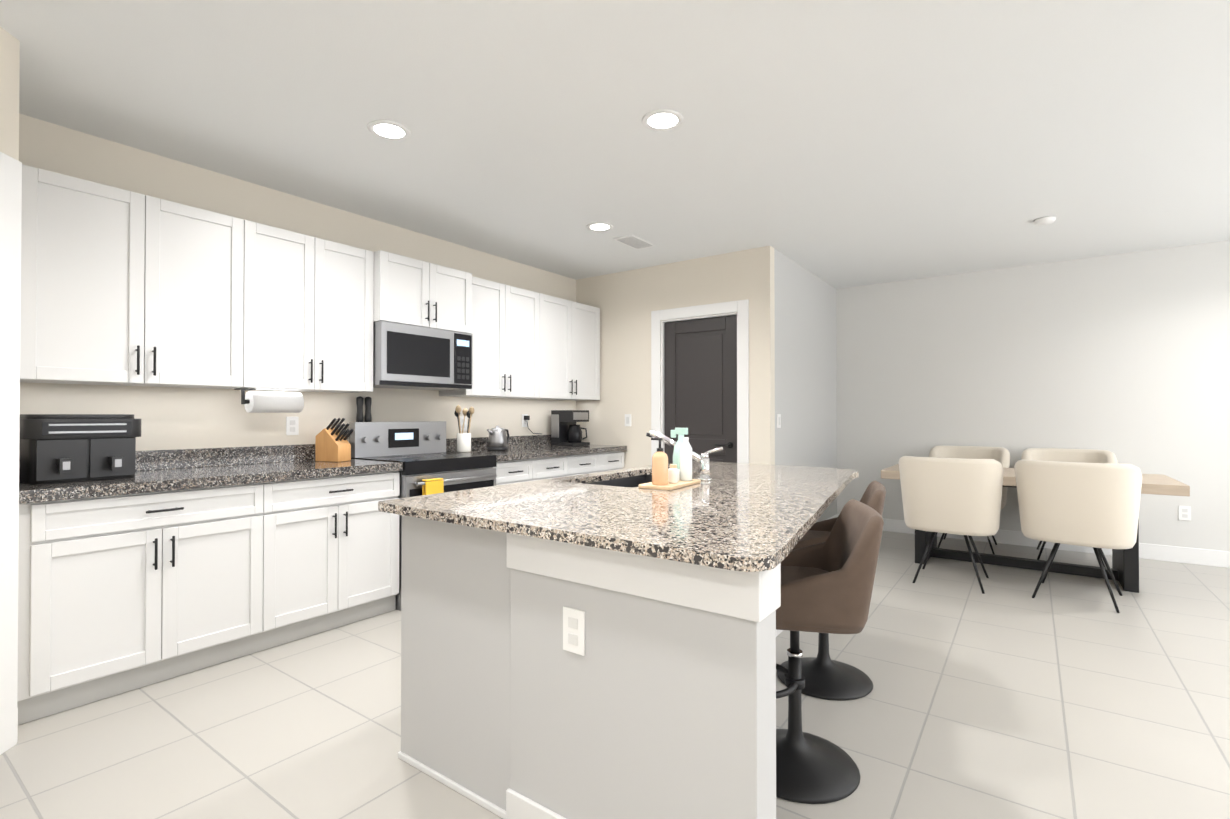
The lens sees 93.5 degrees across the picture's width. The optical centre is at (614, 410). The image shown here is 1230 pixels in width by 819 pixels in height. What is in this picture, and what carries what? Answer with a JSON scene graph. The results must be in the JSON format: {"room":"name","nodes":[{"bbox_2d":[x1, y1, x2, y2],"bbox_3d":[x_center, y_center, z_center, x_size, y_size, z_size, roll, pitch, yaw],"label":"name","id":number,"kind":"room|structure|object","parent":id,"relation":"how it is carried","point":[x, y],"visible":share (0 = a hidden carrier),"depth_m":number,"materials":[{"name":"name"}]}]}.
{"room":"kitchen","nodes":[
{"label":"kitchen","id":0,"kind":"room"},
{"bbox_2d":[0,27,19,160],"bbox_3d":[-2.182,-0.082,1.545,0.100,2.620,1.230,0,0,-9],"label":"wall","id":1,"kind":"structure","parent":0,"point":[9,86],"depth_m":2.13,"materials":[{"name":"beige paint"}]},
{"bbox_2d":[0,152,21,754],"bbox_3d":[-2.172,0.149,1.545,0.120,2.160,1.230,0,0,-9],"label":"door frame","id":2,"kind":"structure","parent":1,"relation":"attached to","point":[10,234],"depth_m":2.11,"materials":[{"name":"white wood"}]},
{"bbox_2d":[19,114,26,413],"bbox_3d":[-2.554,-0.075,2.330,0.720,2.620,0.100,0,-1,36],"label":"wall","id":3,"kind":"structure","parent":0,"point":[22,118],"depth_m":2.70,"materials":[{"name":"beige paint"}]},
{"bbox_2d":[27,116,574,450],"bbox_3d":[-2.352,-0.066,3.348,0.100,2.620,6.750,0,-1,36],"label":"wall","id":4,"kind":"structure","parent":0,"point":[172,418],"depth_m":3.47,"materials":[{"name":"beige paint"}]},
{"bbox_2d":[20,164,259,389],"bbox_3d":[-2.411,-0.590,2.904,0.323,0.920,0.988,0,-1,36],"label":"upper cabinet","id":5,"kind":"object","parent":4,"relation":"attached to","point":[121,287],"depth_m":2.77,"materials":[{"name":"white wood"}]},
{"bbox_2d":[286,417,298,434],"bbox_3d":[-2.048,0.096,3.677,0.008,0.118,0.075,0,-1,36],"label":"electrical outlet plate","id":6,"kind":"object","parent":4,"relation":"attached to","point":[292,428],"depth_m":3.67,"materials":[{"name":"white plastic"}]},
{"bbox_2d":[260,224,372,392],"bbox_3d":[-1.951,-0.585,3.545,0.323,0.920,0.830,0,-1,36],"label":"upper cabinet","id":7,"kind":"object","parent":4,"relation":"attached to","point":[316,326],"depth_m":3.48,"materials":[{"name":"white wood"}]},
{"bbox_2d":[234,388,303,412],"bbox_3d":[-2.033,-0.057,3.415,0.124,0.136,0.350,0,-1,36],"label":"paper towel holder","id":8,"kind":"object","parent":7,"relation":"attached to","point":[269,402],"visible":0.96,"depth_m":3.38,"materials":[{"name":"white paper"}]},
{"bbox_2d":[135,435,552,470],"bbox_3d":[-1.613,0.274,4.268,0.020,0.105,4.148,0,-1,36],"label":"backsplash","id":9,"kind":"structure","parent":4,"relation":"attached to","point":[201,457],"depth_m":3.43,"materials":[{"name":"grey stone"}]},
{"bbox_2d":[372,250,475,335],"bbox_3d":[-1.459,-0.810,4.172,0.393,0.458,0.758,0,-1,36],"label":"upper cabinet","id":10,"kind":"object","parent":4,"relation":"attached to","point":[405,290],"depth_m":4.01,"materials":[{"name":"white wood"}]},
{"bbox_2d":[373,321,472,389],"bbox_3d":[-1.453,-0.371,4.164,0.408,0.413,0.752,0,-1,36],"label":"microwave","id":11,"kind":"object","parent":10,"relation":"attached to","point":[405,356],"visible":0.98,"depth_m":3.98,"materials":[{"name":"silver metal"}]},
{"bbox_2d":[460,416,466,430],"bbox_3d":[-1.255,0.106,4.782,0.008,0.118,0.075,0,-1,36],"label":"electrical outlet plate","id":12,"kind":"object","parent":4,"relation":"attached to","point":[461,417],"depth_m":4.78,"materials":[{"name":"white"}]},
{"bbox_2d":[439,277,547,399],"bbox_3d":[-1.012,-0.574,4.852,0.323,0.920,0.869,0,-1,36],"label":"upper cabinet","id":13,"kind":"object","parent":4,"relation":"attached to","point":[510,345],"depth_m":4.77,"materials":[{"name":"white wood"}]},
{"bbox_2d":[522,414,527,426],"bbox_3d":[-0.835,0.091,5.366,0.008,0.118,0.075,0,-1,36],"label":"electrical outlet plate","id":14,"kind":"object","parent":4,"relation":"attached to","point":[524,422],"depth_m":5.36,"materials":[{"name":"white plastic"}]},
{"bbox_2d":[524,416,540,433],"bbox_3d":[-0.763,0.136,5.425,0.036,0.179,0.220,0,-1,36],"label":"plug","id":15,"kind":"object","parent":14,"relation":"attached to","point":[526,417],"visible":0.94,"depth_m":5.35,"materials":[{"name":"black plastic"}]},
{"bbox_2d":[548,295,599,400],"bbox_3d":[-0.554,-0.568,5.490,0.323,0.920,0.940,0,-1,36],"label":"upper cabinet","id":16,"kind":"object","parent":4,"relation":"attached to","point":[573,327],"depth_m":5.44,"materials":[{"name":"white wood"}]},
{"bbox_2d":[0,531,1229,818],"bbox_3d":[1.286,1.261,1.888,7.700,0.060,8.880,0,-1,36],"label":"floor","id":17,"kind":"structure","parent":0,"point":[1006,695],"depth_m":2.31,"materials":[{"name":"tile"}]},
{"bbox_2d":[17,483,280,724],"bbox_3d":[-2.298,0.802,2.798,0.618,0.875,0.968,0,-1,36],"label":"base cabinet","id":18,"kind":"object","parent":17,"relation":"on","point":[161,565],"depth_m":2.56,"materials":[{"name":"white wood"}]},
{"bbox_2d":[19,459,402,502],"bbox_3d":[-2.073,0.341,3.089,0.648,0.050,1.696,0,-1,36],"label":"countertop","id":19,"kind":"structure","parent":18,"relation":"on","point":[237,474],"depth_m":2.82,"materials":[{"name":"grey stone"}]},
{"bbox_2d":[19,414,140,483],"bbox_3d":[-2.433,0.164,2.635,0.409,0.295,0.400,0,-1,36],"label":"air fryer","id":20,"kind":"object","parent":19,"relation":"on","point":[59,448],"visible":0.94,"depth_m":2.53,"materials":[{"name":"black plastic"}]},
{"bbox_2d":[315,418,353,461],"bbox_3d":[-1.779,0.183,3.686,0.215,0.275,0.110,0,-1,18],"label":"knife block","id":21,"kind":"object","parent":19,"relation":"on","point":[332,443],"visible":1,"depth_m":3.65,"materials":[{"name":"brown wood"}]},
{"bbox_2d":[281,471,399,644],"bbox_3d":[-1.838,0.807,3.438,0.618,0.875,0.848,0,-1,36],"label":"base cabinet","id":22,"kind":"object","parent":17,"relation":"on","point":[340,553],"depth_m":3.28,"materials":[{"name":"white wood"}]},
{"bbox_2d":[349,421,496,610],"bbox_3d":[-1.313,0.665,4.055,0.696,1.170,0.752,0,-1,36],"label":"range","id":23,"kind":"object","parent":17,"relation":"on","point":[418,450],"visible":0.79,"depth_m":4.01,"materials":[{"name":"silver metal"}]},
{"bbox_2d":[356,396,371,421],"bbox_3d":[-1.737,-0.010,4.007,0.048,0.177,0.108,0,-1,36],"label":"grinders","id":24,"kind":"object","parent":23,"relation":"on","point":[360,417],"visible":1,"depth_m":3.99,"materials":[{"name":"black plastic"}]},
{"bbox_2d":[422,478,443,494],"bbox_3d":[-1.162,0.563,3.691,0.047,0.257,0.135,0,-1,36],"label":"hanging towel","id":25,"kind":"object","parent":23,"relation":"hanging from","point":[433,486],"visible":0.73,"depth_m":3.67,"materials":[{"name":"yellow fabric"}]},
{"bbox_2d":[493,455,572,485],"bbox_3d":[-0.883,0.818,4.768,0.618,0.875,0.898,0,-1,36],"label":"base cabinet","id":26,"kind":"object","parent":17,"relation":"on","point":[525,470],"depth_m":4.57,"materials":[{"name":"white wood"}]},
{"bbox_2d":[446,444,626,462],"bbox_3d":[-0.640,0.358,5.084,0.648,0.050,1.688,0,-1,36],"label":"countertop","id":27,"kind":"structure","parent":26,"relation":"on","point":[555,452],"depth_m":4.82,"materials":[{"name":"grey stone"}]},
{"bbox_2d":[454,405,474,451],"bbox_3d":[-1.198,0.141,4.593,0.155,0.375,0.175,0,-1,36],"label":"utensil crock","id":28,"kind":"object","parent":27,"relation":"on","point":[463,442],"visible":1,"depth_m":4.55,"materials":[{"name":"white ceramic"}]},
{"bbox_2d":[487,426,509,450],"bbox_3d":[-0.968,0.226,4.810,0.176,0.207,0.246,0,-1,36],"label":"kettle","id":29,"kind":"object","parent":27,"relation":"on","point":[498,439],"visible":1,"depth_m":4.74,"materials":[{"name":"silver metal"}]},
{"bbox_2d":[551,410,589,446],"bbox_3d":[-0.429,0.167,5.603,0.270,0.340,0.262,0,-1,36],"label":"coffee maker","id":30,"kind":"object","parent":27,"relation":"on","point":[566,430],"visible":1,"depth_m":5.53,"materials":[{"name":"black plastic"}]},
{"bbox_2d":[398,514,782,818],"bbox_3d":[0.396,0.795,2.560,1.390,0.885,2.216,0,-1,36],"label":"kitchen island","id":31,"kind":"object","parent":17,"relation":"on","point":[599,645],"depth_m":1.56,"materials":[{"name":"white"}]},
{"bbox_2d":[378,462,858,577],"bbox_3d":[0.403,0.337,2.542,1.410,0.030,2.300,0,-1,36],"label":"island countertop","id":32,"kind":"structure","parent":31,"relation":"on","point":[748,520],"depth_m":1.82,"materials":[{"name":"stone"}]},
{"bbox_2d":[590,470,651,485],"bbox_3d":[0.126,0.459,2.832,0.444,0.234,0.774,0,-1,36],"label":"sink","id":33,"kind":"object","parent":32,"relation":"in","point":[646,476],"depth_m":3.11,"materials":[{"name":"metal"}]},
{"bbox_2d":[639,428,700,489],"bbox_3d":[0.240,0.198,2.489,0.150,0.245,0.323,0,-1,32],"label":"soap tray","id":34,"kind":"object","parent":32,"relation":"on","point":[677,474],"visible":1,"depth_m":2.45,"materials":[{"name":"brown wood"}]},
{"bbox_2d":[646,430,722,481],"bbox_3d":[0.323,0.205,2.699,0.334,0.234,0.166,0,-1,36],"label":"faucet","id":35,"kind":"object","parent":32,"relation":"on","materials":[{"name":"silver metal"}]},
{"bbox_2d":[573,451,623,475],"bbox_3d":[-0.425,0.823,5.404,0.618,0.875,0.910,0,-1,36],"label":"base cabinet","id":36,"kind":"object","parent":17,"relation":"on","point":[582,464],"depth_m":5.25,"materials":[{"name":"white wood"}]},
{"bbox_2d":[776,499,883,803],"bbox_3d":[0.618,0.780,2.022,0.543,0.905,0.443,0,0,12],"label":"bar stool","id":37,"kind":"object","parent":17,"relation":"on","point":[827,585],"visible":0.71,"depth_m":1.88,"materials":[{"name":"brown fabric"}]},
{"bbox_2d":[777,480,885,700],"bbox_3d":[0.955,0.785,2.681,0.543,0.905,0.443,0,-1,22],"label":"bar stool","id":38,"kind":"object","parent":17,"relation":"on","point":[825,676],"visible":0.31,"depth_m":2.59,"materials":[{"name":"black metal"}]},
{"bbox_2d":[899,456,1003,593],"bbox_3d":[2.462,0.793,4.248,0.658,0.924,0.590,0,-1,36],"label":"dining chair","id":39,"kind":"object","parent":17,"relation":"on","point":[959,496],"visible":1,"depth_m":4.02,"materials":[{"name":"beige fabric"}]},
{"bbox_2d":[929,446,1009,554],"bbox_3d":[3.290,0.803,5.401,0.658,0.924,0.590,0,-1,36],"label":"dining chair","id":40,"kind":"object","parent":17,"relation":"on","point":[1001,455],"visible":0.27,"depth_m":5.53,"materials":[{"name":"beige fabric"}]},
{"bbox_2d":[881,464,1189,592],"bbox_3d":[3.233,0.875,4.654,1.860,0.760,0.880,0,-1,36],"label":"dining table","id":41,"kind":"object","parent":17,"relation":"on","point":[1125,567],"visible":0.46,"depth_m":4.40,"materials":[{"name":"brown wood"}]},
{"bbox_2d":[1021,448,1116,567],"bbox_3d":[3.891,0.799,4.970,0.658,0.924,0.590,0,-1,36],"label":"dining chair","id":42,"kind":"object","parent":17,"relation":"on","point":[1075,455],"visible":0.15,"depth_m":5.13,"materials":[{"name":"beige fabric"}]},
{"bbox_2d":[1014,459,1141,612],"bbox_3d":[3.081,0.790,3.865,0.658,0.924,0.590,0,-1,43],"label":"dining chair","id":43,"kind":"object","parent":17,"relation":"on","point":[1096,506],"visible":1,"depth_m":3.65,"materials":[{"name":"beige fabric"}]},
{"bbox_2d":[0,0,1229,288],"bbox_3d":[1.286,-1.429,1.910,7.700,0.080,8.880,0,-1,36],"label":"ceiling","id":44,"kind":"structure","parent":0,"point":[836,144],"depth_m":2.71,"materials":[{"name":"white paint"}]},
{"bbox_2d":[367,120,410,140],"bbox_3d":[-1.108,-1.377,2.841,0.204,0.006,0.197,0,-1,36],"label":"recessed light","id":45,"kind":"object","parent":44,"relation":"in","point":[385,129],"depth_m":2.84,"materials":[{"name":"white plastic"}]},
{"bbox_2d":[587,222,612,230],"bbox_3d":[-0.111,-1.365,4.290,0.202,0.006,0.201,0,-1,36],"label":"recessed light","id":46,"kind":"object","parent":44,"relation":"in","point":[596,226],"depth_m":4.29,"materials":[{"name":"white plastic"}]},
{"bbox_2d":[613,235,654,248],"bbox_3d":[0.159,-1.359,4.677,0.180,0.012,0.340,0,-1,36],"label":"ceiling vent","id":47,"kind":"object","parent":44,"relation":"in","point":[634,241],"visible":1,"depth_m":4.66,"materials":[{"name":"white metal"}]},
{"bbox_2d":[642,109,683,130],"bbox_3d":[0.226,-1.378,2.742,0.199,0.006,0.201,0,-1,36],"label":"recessed light","id":48,"kind":"object","parent":44,"relation":"in","point":[662,119],"depth_m":2.74,"materials":[{"name":"white plastic"}]},
{"bbox_2d":[1034,216,1055,225],"bbox_3d":[3.070,-1.354,4.137,0.130,0.032,0.130,0,-1,36],"label":"smoke detector","id":49,"kind":"object","parent":44,"relation":"attached to","point":[1045,220],"visible":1,"depth_m":4.10,"materials":[{"name":"white plastic"}]},
{"bbox_2d":[575,246,778,468],"bbox_3d":[0.477,-0.049,5.410,2.050,2.620,0.100,0,-1,36],"label":"wall","id":50,"kind":"structure","parent":0,"point":[626,300],"depth_m":5.43,"materials":[{"name":"beige paint"}]},
{"bbox_2d":[625,414,630,425],"bbox_3d":[0.124,0.092,5.595,0.075,0.118,0.009,0,-1,36],"label":"electrical outlet plate","id":51,"kind":"object","parent":50,"relation":"attached to","point":[627,416],"depth_m":5.59,"materials":[{"name":"white plastic"}]},
{"bbox_2d":[664,315,736,462],"bbox_3d":[0.751,0.214,5.171,0.734,2.074,0.105,0,-1,36],"label":"back door","id":52,"kind":"structure","parent":50,"relation":"in","point":[700,372],"depth_m":5.17,"materials":[{"name":"grey wood"}]},
{"bbox_2d":[779,252,838,522],"bbox_3d":[1.850,-0.047,5.649,0.100,2.620,1.890,0,-1,36],"label":"wall","id":53,"kind":"structure","parent":0,"point":[808,305],"depth_m":5.59,"materials":[{"name":"beige paint"}]},
{"bbox_2d":[777,414,780,427],"bbox_3d":[1.395,0.087,4.922,0.009,0.118,0.075,0,-1,36],"label":"light switch","id":54,"kind":"object","parent":53,"relation":"attached to","point":[778,415],"depth_m":4.91,"materials":[{"name":"white plastic"}]},
{"bbox_2d":[839,240,1229,550],"bbox_3d":[4.643,-0.053,4.893,5.520,2.620,0.100,0,-1,36],"label":"wall","id":55,"kind":"structure","parent":0,"point":[1123,358],"depth_m":5.27,"materials":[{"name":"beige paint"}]},
{"bbox_2d":[883,518,1229,567],"bbox_3d":[4.642,1.191,4.812,5.400,0.130,0.014,0,-1,36],"label":"baseboard","id":56,"kind":"structure","parent":55,"relation":"attached to","point":[1198,556],"depth_m":4.92,"materials":[{"name":"white"}]},
{"bbox_2d":[1178,506,1190,520],"bbox_3d":[4.701,0.846,4.777,0.075,0.118,0.008,0,-1,36],"label":"electrical outlet plate","id":57,"kind":"object","parent":55,"relation":"attached to","point":[1184,512],"depth_m":4.77,"materials":[{"name":"white plastic"}]}
]}

